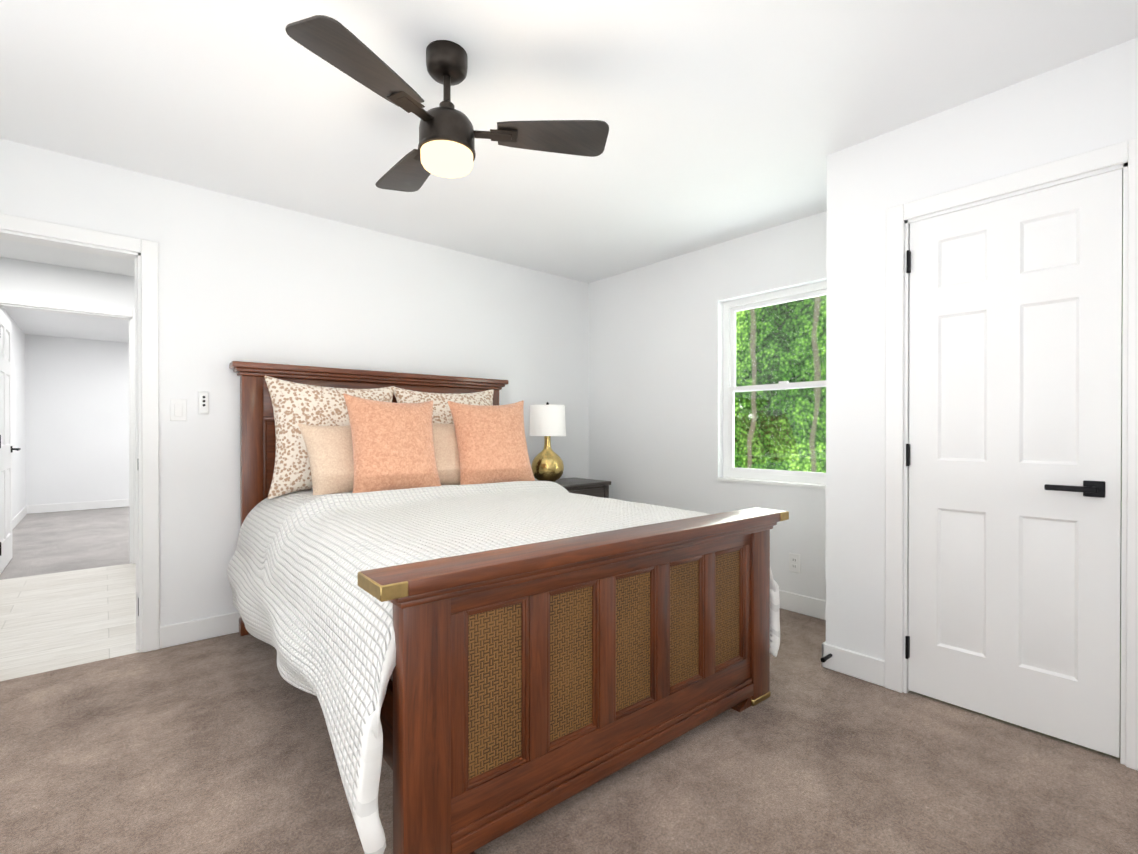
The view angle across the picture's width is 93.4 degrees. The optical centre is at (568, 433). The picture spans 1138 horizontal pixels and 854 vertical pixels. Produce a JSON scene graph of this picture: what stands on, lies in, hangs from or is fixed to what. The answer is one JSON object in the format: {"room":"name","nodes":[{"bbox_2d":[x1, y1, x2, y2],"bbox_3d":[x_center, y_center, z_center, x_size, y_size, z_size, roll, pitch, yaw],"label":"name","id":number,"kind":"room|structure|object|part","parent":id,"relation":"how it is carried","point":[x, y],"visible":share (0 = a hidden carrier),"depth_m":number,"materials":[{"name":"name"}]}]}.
{"room":"bedroom","nodes":[
{"label":"bedroom","id":0,"kind":"room"},
{"bbox_2d":[0,138,587,652],"bbox_3d":[-1.879,-0.105,3.089,5.574,2.450,0.154,0,0,-41],"label":"wall","id":1,"kind":"structure","parent":0,"point":[220,279],"depth_m":3.24,"materials":[{"name":"paint"}]},
{"bbox_2d":[0,309,20,573],"bbox_3d":[-4.645,0.059,4.439,0.093,2.085,0.829,0,0,-41],"label":"door leaf","id":2,"kind":"structure","parent":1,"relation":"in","point":[6,549],"depth_m":4.45,"materials":[{"name":"paint"}]},
{"bbox_2d":[0,507,1137,853],"bbox_3d":[-2.705,1.145,4.048,5.574,0.060,11.340,0,0,-41],"label":"floor","id":3,"kind":"structure","parent":0,"point":[112,741],"depth_m":1.82,"materials":[{"name":"brown carpet"}]},
{"bbox_2d":[227,361,788,853],"bbox_3d":[-0.472,0.366,2.646,1.897,1.512,2.388,0,0,-41],"label":"bed","id":4,"kind":"object","parent":3,"relation":"on","point":[461,619],"visible":1,"depth_m":1.79,"materials":[{"name":"brown wood"}]},
{"bbox_2d":[535,478,610,497],"bbox_3d":[-0.064,0.750,4.241,0.690,0.730,0.468,0,0,-41],"label":"nightstand","id":5,"kind":"object","parent":3,"relation":"on","point":[593,487],"visible":0.19,"depth_m":4.20,"materials":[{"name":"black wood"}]},
{"bbox_2d":[529,402,565,481],"bbox_3d":[-0.168,0.069,4.206,0.284,0.630,0.284,0,0,-41],"label":"lamp","id":6,"kind":"object","parent":5,"relation":"on","point":[547,421],"visible":0.88,"depth_m":4.10,"materials":[{"name":"gold metal"}]},
{"bbox_2d":[0,0,1137,342],"bbox_3d":[-2.734,-1.375,4.031,5.724,0.080,11.470,0,0,-41],"label":"ceiling","id":7,"kind":"structure","parent":0,"point":[726,120],"depth_m":2.12,"materials":[{"name":"paint"}]},
{"bbox_2d":[285,15,608,191],"bbox_3d":[-0.504,-1.125,1.931,1.047,0.398,0.952,0,0,-41],"label":"ceiling fan","id":8,"kind":"object","parent":7,"relation":"hanging from","point":[448,134],"visible":1,"depth_m":1.82,"materials":[{"name":"brown metal"}]},
{"bbox_2d":[588,214,815,616],"bbox_3d":[1.039,-0.109,3.874,0.138,2.450,2.462,0,0,-41],"label":"wall","id":9,"kind":"structure","parent":0,"point":[662,388],"depth_m":3.92,"materials":[{"name":"paint"}]},
{"bbox_2d":[816,37,1137,770],"bbox_3d":[1.862,-0.100,1.916,0.147,2.450,1.842,0,0,-41],"label":"wall","id":10,"kind":"structure","parent":0,"point":[958,527],"depth_m":2.10,"materials":[{"name":"paint"}]},
{"bbox_3d":[1.667,0.100,2.072,0.093,2.025,0.646,0,0,-41],"label":"closet door six panel","id":11,"kind":"part","parent":10,"relation":"part of","materials":[{"name":"paint"}]},
{"label":"outside","id":12,"kind":"structure","parent":0,"visible":0},
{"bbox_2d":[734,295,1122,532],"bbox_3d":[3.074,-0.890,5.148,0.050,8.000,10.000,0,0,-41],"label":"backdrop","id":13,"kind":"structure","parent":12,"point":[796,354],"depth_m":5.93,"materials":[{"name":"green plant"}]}
]}

